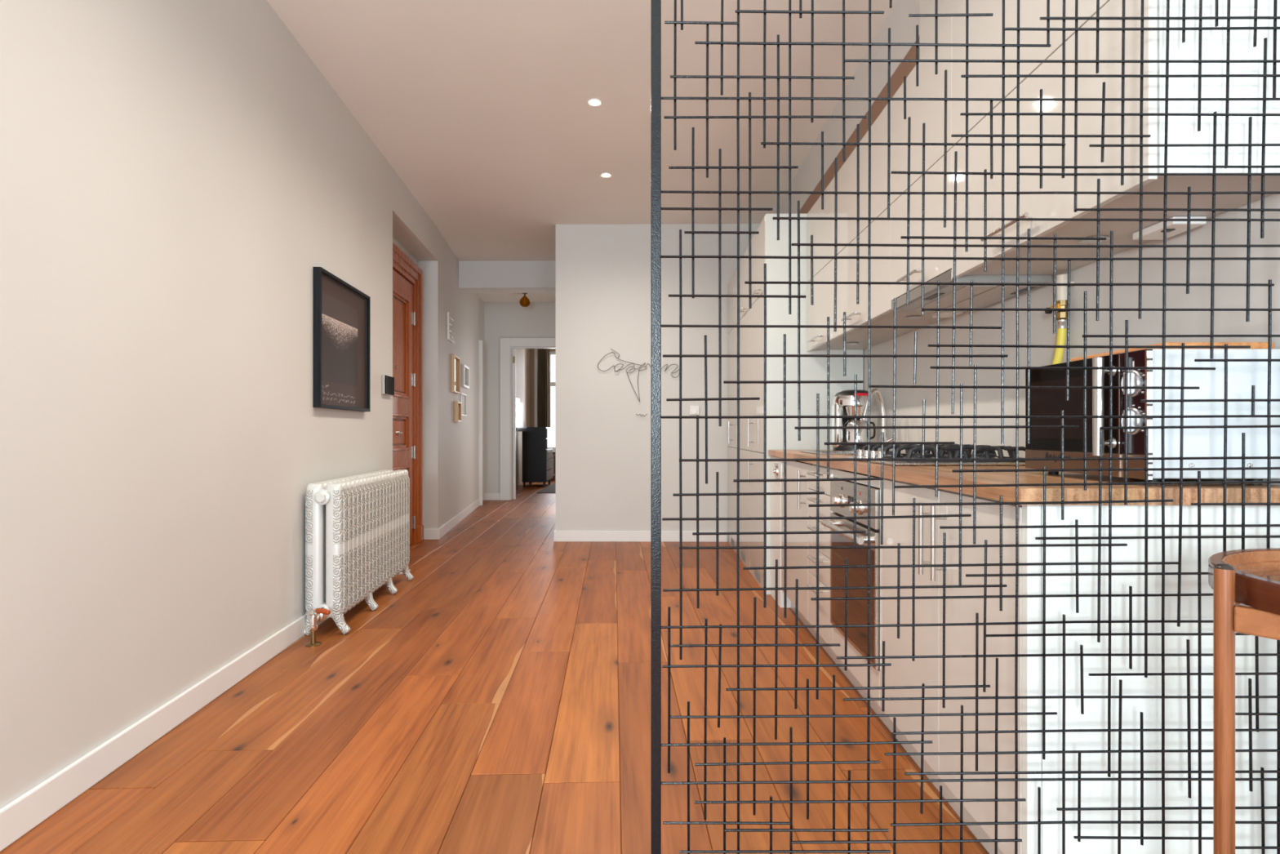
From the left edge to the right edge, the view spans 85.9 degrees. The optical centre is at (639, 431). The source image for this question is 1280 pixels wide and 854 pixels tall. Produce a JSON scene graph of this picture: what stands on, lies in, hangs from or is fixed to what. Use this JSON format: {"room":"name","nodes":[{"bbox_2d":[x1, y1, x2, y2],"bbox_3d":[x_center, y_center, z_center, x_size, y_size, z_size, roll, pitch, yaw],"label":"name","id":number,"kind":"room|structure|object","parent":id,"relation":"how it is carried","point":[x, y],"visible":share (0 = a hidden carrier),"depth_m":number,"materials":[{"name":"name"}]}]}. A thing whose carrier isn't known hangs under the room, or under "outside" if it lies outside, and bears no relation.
{"room":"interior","nodes":[
{"label":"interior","id":0,"kind":"room"},
{"bbox_2d":[0,0,438,808],"bbox_3d":[-1.837,-0.455,2.131,0.450,2.970,8.870,0,0,-4],"label":"wall","id":1,"kind":"structure","parent":0,"point":[176,176],"depth_m":2.31,"materials":[{"name":"paint"}]},
{"bbox_2d":[0,613,328,851],"bbox_3d":[-1.562,0.980,1.549,0.015,0.100,7.050,0,0,-4],"label":"baseboard","id":2,"kind":"structure","parent":1,"relation":"attached to","point":[30,809],"depth_m":2.14,"materials":[{"name":"paint"}]},
{"bbox_2d":[313,266,370,411],"bbox_3d":[-1.726,-0.496,4.019,0.040,0.738,0.815,0,0,-4],"label":"framed print","id":3,"kind":"object","parent":1,"relation":"attached to","point":[341,311],"visible":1,"depth_m":3.97,"materials":[{"name":"grey"}]},
{"bbox_2d":[381,374,394,395],"bbox_3d":[-1.794,-0.328,4.900,0.030,0.135,0.215,0,0,-4],"label":"monitor","id":4,"kind":"object","parent":1,"relation":"attached to","point":[387,382],"visible":1,"depth_m":4.84,"materials":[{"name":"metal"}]},
{"bbox_2d":[392,242,423,544],"bbox_3d":[-2.031,-0.240,5.845,0.092,2.540,1.237,0,0,-4],"label":"door","id":5,"kind":"structure","parent":1,"relation":"in","point":[407,277],"depth_m":6.12,"materials":[{"name":"brown wood"}]},
{"bbox_2d":[416,229,484,528],"bbox_3d":[-2.353,-0.455,8.454,0.890,2.970,3.750,0,0,1],"label":"wall","id":6,"kind":"structure","parent":0,"point":[450,447],"depth_m":7.16,"materials":[{"name":"paint"}]},
{"bbox_2d":[447,311,454,343],"bbox_3d":[-1.990,-1.090,7.265,0.025,0.280,0.360,0,0,-6],"label":"hook rack","id":7,"kind":"object","parent":6,"relation":"attached to","point":[448,313],"visible":1,"depth_m":7.11,"materials":[{"name":"metal"}]},
{"bbox_2d":[423,497,479,539],"bbox_3d":[-2.179,0.980,8.058,0.215,0.100,3.036,0,0,-6],"label":"baseboard","id":8,"kind":"structure","parent":6,"relation":"attached to","point":[428,534],"depth_m":7.12,"materials":[{"name":"paint"}]},
{"bbox_2d":[451,354,460,394],"bbox_3d":[-2.012,-0.620,7.526,0.034,0.400,0.400,0,0,-6],"label":"picture frame","id":9,"kind":"object","parent":6,"relation":"attached to","point":[455,361],"visible":1,"depth_m":7.58,"materials":[{"name":"brown wood"}]},
{"bbox_2d":[454,358,457,391],"bbox_3d":[-2.026,-0.620,7.524,0.007,0.364,0.364,0,0,-6],"label":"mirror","id":10,"kind":"object","parent":9,"relation":"attached to","point":[455,359],"depth_m":7.59,"materials":[{"name":"silver mirror"}]},
{"bbox_2d":[453,400,461,422],"bbox_3d":[-2.020,-0.217,7.632,0.041,0.225,0.250,0,0,-6],"label":"picture frame","id":11,"kind":"object","parent":6,"relation":"attached to","point":[457,405],"visible":1,"depth_m":7.51,"materials":[{"name":"brown wood"}]},
{"bbox_2d":[460,392,466,416],"bbox_3d":[-2.085,-0.315,8.130,0.016,0.260,0.390,0,0,-6],"label":"picture frame","id":12,"kind":"object","parent":6,"relation":"attached to","point":[461,393],"visible":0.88,"depth_m":8.25,"materials":[{"name":"paint"}]},
{"bbox_2d":[461,364,469,388],"bbox_3d":[-2.079,-0.650,8.182,0.039,0.260,0.410,0,0,-6],"label":"picture frame","id":13,"kind":"object","parent":6,"relation":"attached to","point":[464,366],"visible":1,"depth_m":8.09,"materials":[{"name":"paint"}]},
{"bbox_2d":[478,340,482,505],"bbox_3d":[-2.223,-0.120,9.600,0.047,2.300,0.055,0,0,1],"label":"trim","id":14,"kind":"structure","parent":6,"relation":"attached to","point":[480,342],"depth_m":9.57,"materials":[{"name":"paint"}]},
{"bbox_2d":[0,480,989,853],"bbox_3d":[-0.024,1.090,6.251,6.200,0.120,17.300,0,0,1],"label":"floor","id":15,"kind":"structure","parent":0,"point":[497,701],"depth_m":2.37,"materials":[{"name":"brown wood"}]},
{"bbox_2d":[304,469,413,646],"bbox_3d":[-1.627,0.646,4.033,0.230,0.768,1.492,0,0,-4],"label":"radiator","id":16,"kind":"object","parent":15,"relation":"on","point":[357,526],"visible":1,"depth_m":3.67,"materials":[{"name":"white metal"}]},
{"bbox_2d":[522,426,552,487],"bbox_3d":[-1.943,0.475,13.095,0.467,1.110,0.740,0,0,1],"label":"dresser","id":17,"kind":"object","parent":15,"relation":"on","point":[537,442],"visible":1,"depth_m":12.73,"materials":[{"name":"black paint"}]},
{"bbox_2d":[537,482,555,493],"bbox_3d":[-1.027,1.024,12.688,1.360,0.012,2.450,0,0,1],"label":"rug","id":18,"kind":"object","parent":15,"relation":"on","point":[552,488],"visible":0.24,"depth_m":11.91,"materials":[{"name":"grey fabric"}]},
{"bbox_2d":[551,453,555,475],"bbox_3d":[-1.568,0.750,14.450,0.725,0.560,0.060,0,0,1],"label":"radiator","id":19,"kind":"object","parent":15,"relation":"on","point":[553,455],"visible":0.08,"depth_m":14.44,"materials":[{"name":"metal"}]},
{"bbox_2d":[727,267,737,553],"bbox_3d":[1.100,-0.170,6.072,0.657,2.400,0.668,0,0,1],"label":"tall cabinet","id":20,"kind":"object","parent":15,"relation":"on","point":[732,284],"visible":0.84,"depth_m":6.02,"materials":[{"name":"white wood"}]},
{"bbox_2d":[739,246,750,571],"bbox_3d":[1.092,-0.170,5.387,0.657,2.400,0.698,0,0,1],"label":"tall cabinet","id":21,"kind":"object","parent":15,"relation":"on","point":[744,263],"visible":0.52,"depth_m":5.30,"materials":[{"name":"white wood"}]},
{"bbox_2d":[771,456,791,607],"bbox_3d":[1.071,0.592,4.170,0.560,0.876,0.305,0,0,1],"label":"filler panel","id":22,"kind":"object","parent":15,"relation":"on","point":[775,465],"visible":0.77,"depth_m":4.11,"materials":[{"name":"paint"}]},
{"bbox_2d":[781,461,811,621],"bbox_3d":[1.090,0.540,3.672,0.620,0.764,0.666,0,0,1],"label":"base cabinet","id":23,"kind":"object","parent":15,"relation":"on","point":[797,504],"visible":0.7,"depth_m":3.60,"materials":[{"name":"white wood"}]},
{"bbox_2d":[747,213,863,594],"bbox_3d":[1.083,-0.172,4.688,0.657,2.405,0.697,0,0,1],"label":"tall cabinet","id":24,"kind":"object","parent":15,"relation":"on","point":[766,243],"visible":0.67,"depth_m":4.34,"materials":[{"name":"white wood"}]},
{"bbox_2d":[806,463,837,649],"bbox_3d":[1.083,0.537,3.112,0.620,0.770,0.447,0,0,1],"label":"base cabinet","id":25,"kind":"object","parent":15,"relation":"on","point":[826,633],"visible":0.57,"depth_m":3.08,"materials":[{"name":"white wood"}]},
{"bbox_2d":[832,468,879,706],"bbox_3d":[1.097,0.537,2.595,0.580,0.770,0.580,0,0,1],"label":"base cabinet","id":26,"kind":"object","parent":15,"relation":"on","point":[860,673],"visible":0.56,"depth_m":2.56,"materials":[{"name":"white wood"}]},
{"bbox_2d":[820,477,879,669],"bbox_3d":[1.038,0.497,2.596,0.587,0.607,0.576,0,0,1],"label":"oven","id":27,"kind":"object","parent":26,"relation":"in","point":[841,491],"visible":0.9,"depth_m":2.51,"materials":[{"name":"silver metal"}]},
{"bbox_2d":[791,601,1003,853],"bbox_3d":[0.875,0.977,2.875,0.016,0.106,2.890,0,0,1],"label":"baseboard","id":28,"kind":"structure","parent":15,"relation":"on","point":[976,829],"depth_m":2.14,"materials":[{"name":"grey paint"}]},
{"bbox_2d":[650,0,1279,853],"bbox_3d":[0.691,-0.454,1.332,1.340,2.968,0.030,0,0,1],"label":"divider","id":29,"kind":"object","parent":15,"relation":"on","point":[655,5],"visible":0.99,"depth_m":1.33,"materials":[{"name":"black metal"}]},
{"bbox_2d":[880,478,1279,853],"bbox_3d":[1.068,0.590,1.854,0.620,0.880,0.897,0,0,1],"label":"base cabinet","id":30,"kind":"object","parent":15,"relation":"on","point":[959,639],"visible":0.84,"depth_m":1.41,"materials":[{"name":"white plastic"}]},
{"bbox_2d":[768,449,1279,505],"bbox_3d":[1.090,0.132,2.861,0.600,0.034,2.941,0,0,1],"label":"countertop","id":31,"kind":"structure","parent":30,"relation":"on","point":[914,474],"depth_m":1.54,"materials":[{"name":"brown wood"}]},
{"bbox_2d":[799,450,853,464],"bbox_3d":[1.071,0.202,3.627,0.355,0.187,0.480,0,0,1],"label":"sink","id":32,"kind":"object","parent":31,"relation":"in","point":[821,452],"visible":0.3,"depth_m":3.83,"materials":[{"name":"silver metal"}]},
{"bbox_2d":[831,389,875,450],"bbox_3d":[1.237,-0.063,3.975,0.242,0.356,0.240,0,0,1],"label":"coffee maker","id":33,"kind":"object","parent":31,"relation":"on","point":[843,402],"visible":0.63,"depth_m":3.90,"materials":[{"name":"silver metal"}]},
{"bbox_2d":[842,406,871,418],"bbox_3d":[1.248,-0.105,3.965,0.160,0.070,0.160,0,0,1],"label":"basket","id":34,"kind":"object","parent":33,"relation":"on","point":[846,411],"depth_m":3.91,"materials":[{"name":"silver metal"}]},
{"bbox_2d":[860,388,896,451],"bbox_3d":[1.258,-0.056,3.655,0.194,0.343,0.065,0,0,-6],"label":"faucet","id":35,"kind":"object","parent":31,"relation":"on","point":[864,412],"visible":0.73,"depth_m":3.65,"materials":[{"name":"silver metal"}]},
{"bbox_2d":[844,444,1030,465],"bbox_3d":[1.095,0.082,2.567,0.503,0.064,0.560,0,0,1],"label":"gas hob","id":36,"kind":"object","parent":31,"relation":"in","point":[944,451],"visible":0.77,"depth_m":2.37,"materials":[{"name":"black metal"}]},
{"bbox_2d":[1025,348,1279,484],"bbox_3d":[1.192,-0.029,1.667,0.346,0.288,0.466,0,0,1],"label":"microwave oven","id":37,"kind":"object","parent":31,"relation":"on","point":[1045,442],"visible":0.77,"depth_m":1.44,"materials":[{"name":"silver metal"}]},
{"bbox_2d":[1071,342,1274,361],"bbox_3d":[1.232,-0.182,1.623,0.235,0.016,0.325,0,0,1],"label":"chopping board","id":38,"kind":"object","parent":37,"relation":"on","point":[1253,344],"visible":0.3,"depth_m":1.46,"materials":[{"name":"brown wood"}]},
{"bbox_2d":[1208,547,1279,853],"bbox_3d":[1.076,0.605,0.891,0.524,0.850,0.524,0,0,38],"label":"bar stool","id":39,"kind":"object","parent":15,"relation":"on","point":[1245,584],"visible":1,"depth_m":0.93,"materials":[{"name":"brown wood"}]},
{"bbox_2d":[458,260,555,293],"bbox_3d":[-1.589,-1.788,7.975,1.630,0.305,0.290,0,0,1],"label":"lintel","id":40,"kind":"object","parent":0,"point":[474,277],"visible":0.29,"depth_m":7.83,"materials":[{"name":"paint"}]},
{"bbox_2d":[484,302,555,493],"bbox_3d":[-1.625,-0.455,10.380,2.300,2.970,0.120,0,0,1],"label":"wall","id":41,"kind":"structure","parent":0,"point":[501,319],"depth_m":10.33,"materials":[{"name":"paint"}]},
{"bbox_2d":[484,493,500,500],"bbox_3d":[-2.215,0.980,10.320,0.240,0.100,0.015,0,0,1],"label":"baseboard","id":42,"kind":"structure","parent":41,"relation":"attached to","point":[487,496],"depth_m":10.31,"materials":[{"name":"paint"}]},
{"bbox_2d":[512,348,515,499],"bbox_3d":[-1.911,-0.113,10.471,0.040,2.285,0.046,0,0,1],"label":"door","id":43,"kind":"structure","parent":41,"relation":"in","point":[513,349],"depth_m":10.45,"materials":[{"name":"paint"}]},
{"bbox_2d":[500,337,555,500],"bbox_3d":[-1.510,-0.185,10.365,1.170,2.430,0.148,0,0,1],"label":"trim","id":44,"kind":"structure","parent":41,"relation":"attached to","point":[507,344],"depth_m":10.30,"materials":[{"name":"paint"}]},
{"bbox_2d":[515,348,529,485],"bbox_3d":[-2.469,-0.455,12.541,0.560,2.970,4.180,0,0,1],"label":"wall","id":45,"kind":"structure","parent":0,"point":[522,355],"depth_m":13.19,"materials":[{"name":"beige paint"}]},
{"bbox_2d":[515,426,527,431],"bbox_3d":[-2.222,-0.035,12.223,0.260,0.070,0.990,0,0,1],"label":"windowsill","id":46,"kind":"structure","parent":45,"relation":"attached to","point":[517,428],"depth_m":12.13,"materials":[{"name":"black paint"}]},
{"bbox_2d":[515,397,523,427],"bbox_3d":[-2.177,-0.330,12.247,0.020,0.520,0.940,0,0,1],"label":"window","id":47,"kind":"structure","parent":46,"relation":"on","point":[519,406],"depth_m":12.37,"materials":[{"name":"white glass"}]},
{"bbox_2d":[515,397,519,427],"bbox_3d":[-2.179,-0.330,12.092,0.020,0.520,0.630,0,0,1],"label":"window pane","id":48,"kind":"object","parent":47,"relation":"attached to","point":[517,400],"depth_m":12.22,"materials":[{"name":"white glass"}]},
{"bbox_2d":[529,348,555,479],"bbox_3d":[-0.924,-0.455,14.572,2.800,2.970,0.120,0,0,1],"label":"wall","id":49,"kind":"structure","parent":0,"point":[531,350],"depth_m":14.53,"materials":[{"name":"beige paint"}]},
{"bbox_2d":[534,348,537,426],"bbox_3d":[-2.185,-0.370,14.512,0.080,2.800,0.030,0,0,1],"label":"trim","id":50,"kind":"structure","parent":49,"relation":"attached to","point":[535,349],"depth_m":14.50,"materials":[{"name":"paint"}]},
{"bbox_2d":[549,351,555,453],"bbox_3d":[-1.345,-0.623,14.487,1.280,2.135,0.180,0,0,1],"label":"window","id":51,"kind":"structure","parent":49,"relation":"in","point":[551,353],"depth_m":14.52,"materials":[{"name":"paint"}]},
{"bbox_2d":[537,348,549,426],"bbox_3d":[-1.357,-0.406,14.351,1.660,2.752,0.126,0,0,1],"label":"curtain","id":52,"kind":"object","parent":51,"relation":"hanging from","point":[543,367],"visible":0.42,"depth_m":14.36,"materials":[{"name":"brown fabric"}]},
{"bbox_2d":[266,0,896,302],"bbox_3d":[-0.074,-2.000,6.251,6.300,0.120,17.300,0,0,1],"label":"ceiling","id":53,"kind":"structure","parent":0,"point":[481,108],"depth_m":4.00,"materials":[{"name":"paint"}]},
{"bbox_2d":[519,293,529,306],"bbox_3d":[-1.604,-1.837,9.580,0.146,0.205,0.146,0,0,1],"label":"ceiling lamp","id":54,"kind":"object","parent":53,"relation":"attached to","point":[524,301],"visible":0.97,"depth_m":9.53,"materials":[{"name":"orange glass"}]},
{"bbox_2d":[586,98,602,106],"bbox_3d":[-0.267,-1.937,4.053,0.090,0.005,0.090,0,0,1],"label":"recessed light","id":55,"kind":"object","parent":53,"relation":"in","point":[592,102],"visible":1,"depth_m":4.05,"materials":[{"name":"paint"}]},
{"bbox_2d":[600,173,612,177],"bbox_3d":[-0.257,-1.937,5.204,0.090,0.005,0.090,0,0,1],"label":"recessed light","id":56,"kind":"object","parent":53,"relation":"in","point":[602,175],"visible":1,"depth_m":5.20,"materials":[{"name":"paint"}]},
{"bbox_2d":[555,223,759,541],"bbox_3d":[0.394,-0.455,6.506,2.370,2.970,0.140,0,0,1],"label":"wall","id":57,"kind":"structure","parent":0,"point":[603,271],"depth_m":6.44,"materials":[{"name":"paint"}]},
{"bbox_2d":[597,348,679,401],"bbox_3d":[-0.013,-0.525,6.419,0.768,0.499,0.018,0,0,1],"label":"wall sign","id":58,"kind":"object","parent":57,"relation":"attached to","point":[611,348],"depth_m":6.42,"materials":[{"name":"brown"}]},
{"bbox_2d":[553,528,727,542],"bbox_3d":[0.026,0.981,8.363,1.620,0.098,3.875,0,0,1],"label":"baseboard","id":59,"kind":"structure","parent":57,"relation":"attached to","point":[558,535],"depth_m":6.43,"materials":[{"name":"paint"}]},
{"bbox_2d":[689,405,699,414],"bbox_3d":[0.508,-0.198,6.419,0.090,0.084,0.029,0,0,1],"label":"light switch","id":60,"kind":"object","parent":57,"relation":"attached to","point":[694,410],"visible":1,"depth_m":6.42,"materials":[{"name":"plastic"}]},
{"bbox_2d":[773,0,919,213],"bbox_3d":[1.285,-1.785,3.955,0.245,0.310,4.940,0,0,1],"label":"wall","id":61,"kind":"structure","parent":0,"point":[903,28],"depth_m":3.64,"materials":[{"name":"paint"}]},
{"bbox_2d":[800,36,919,213],"bbox_3d":[1.182,-1.501,4.506,0.018,0.258,3.840,0,0,1],"label":"trim","id":62,"kind":"structure","parent":61,"relation":"attached to","point":[904,68],"depth_m":3.45,"materials":[{"name":"brown wood"}]},
{"bbox_2d":[863,194,1279,484],"bbox_3d":[2.102,-0.455,3.875,1.390,2.970,5.080,0,0,1],"label":"wall","id":63,"kind":"structure","parent":0,"point":[908,401],"depth_m":2.12,"materials":[{"name":"paint"}]},
{"bbox_2d":[805,179,897,351],"bbox_3d":[1.206,-0.937,4.033,0.395,0.866,0.593,0,0,1],"label":"upper cabinet","id":64,"kind":"object","parent":63,"relation":"attached to","point":[821,230],"visible":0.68,"depth_m":3.99,"materials":[{"name":"grey wood"}]},
{"bbox_2d":[846,342,858,344],"bbox_3d":[1.238,-0.512,4.005,0.072,0.006,0.072,0,0,1],"label":"light","id":65,"kind":"object","parent":64,"relation":"attached to","point":[851,343],"visible":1,"depth_m":3.98,"materials":[{"name":"silver metal"}]},
{"bbox_2d":[832,103,946,338],"bbox_3d":[1.197,-0.937,3.286,0.395,0.866,0.898,0,0,1],"label":"upper cabinet","id":66,"kind":"object","parent":63,"relation":"attached to","point":[882,313],"visible":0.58,"depth_m":3.21,"materials":[{"name":"grey wood"}]},
{"bbox_2d":[905,315,922,319],"bbox_3d":[1.227,-0.512,3.085,0.072,0.006,0.072,0,0,1],"label":"light","id":67,"kind":"object","parent":66,"relation":"attached to","point":[914,317],"visible":1,"depth_m":3.07,"materials":[{"name":"silver metal"}]},
{"bbox_2d":[932,311,963,317],"bbox_3d":[1.316,-0.505,2.944,0.080,0.018,0.120,0,0,1],"label":"light","id":68,"kind":"object","parent":66,"relation":"attached to","point":[942,314],"visible":0.66,"depth_m":2.92,"materials":[{"name":"paint"}]},
{"bbox_2d":[890,16,953,300],"bbox_3d":[1.188,-0.955,2.551,0.395,0.831,0.568,0,0,1],"label":"upper cabinet","id":69,"kind":"object","parent":63,"relation":"attached to","point":[931,85],"visible":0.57,"depth_m":2.53,"materials":[{"name":"grey wood"}]},
{"bbox_2d":[1044,274,1074,364],"bbox_3d":[1.324,-0.196,2.209,0.124,0.608,0.070,0,0,1],"label":"gas pipe","id":70,"kind":"object","parent":63,"relation":"attached to","point":[1061,291],"visible":0.47,"depth_m":2.19,"materials":[{"name":"beige metal"}]},
{"bbox_2d":[951,0,1279,278],"bbox_3d":[1.180,-0.937,1.818,0.395,0.866,0.893,0,0,1],"label":"upper cabinet","id":71,"kind":"object","parent":63,"relation":"attached to","point":[1182,130],"visible":0.65,"depth_m":1.58,"materials":[{"name":"grey wood"}]},
{"bbox_2d":[919,0,963,59],"bbox_3d":[1.214,-1.656,1.978,0.340,0.568,1.214,0,0,1],"label":"wall","id":72,"kind":"structure","parent":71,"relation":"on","point":[926,24],"depth_m":2.48,"materials":[{"name":"grey paint"}]},
{"bbox_2d":[891,269,1051,311],"bbox_3d":[1.196,-0.513,2.551,0.329,0.046,0.562,0,0,1],"label":"extractor hood","id":73,"kind":"object","parent":71,"relation":"attached to","point":[983,295],"visible":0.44,"depth_m":2.46,"materials":[{"name":"silver metal"}]},
{"bbox_2d":[1078,235,1110,244],"bbox_3d":[1.212,-0.512,1.835,0.072,0.006,0.072,0,0,1],"label":"light","id":74,"kind":"object","parent":71,"relation":"attached to","point":[1108,237],"visible":0.67,"depth_m":1.83,"materials":[{"name":"silver metal"}]},
{"bbox_2d":[1133,216,1206,239],"bbox_3d":[1.316,-0.504,1.714,0.080,0.021,0.140,0,0,1],"label":"sensor box","id":75,"kind":"object","parent":71,"relation":"attached to","point":[1155,232],"visible":0.85,"depth_m":1.70,"materials":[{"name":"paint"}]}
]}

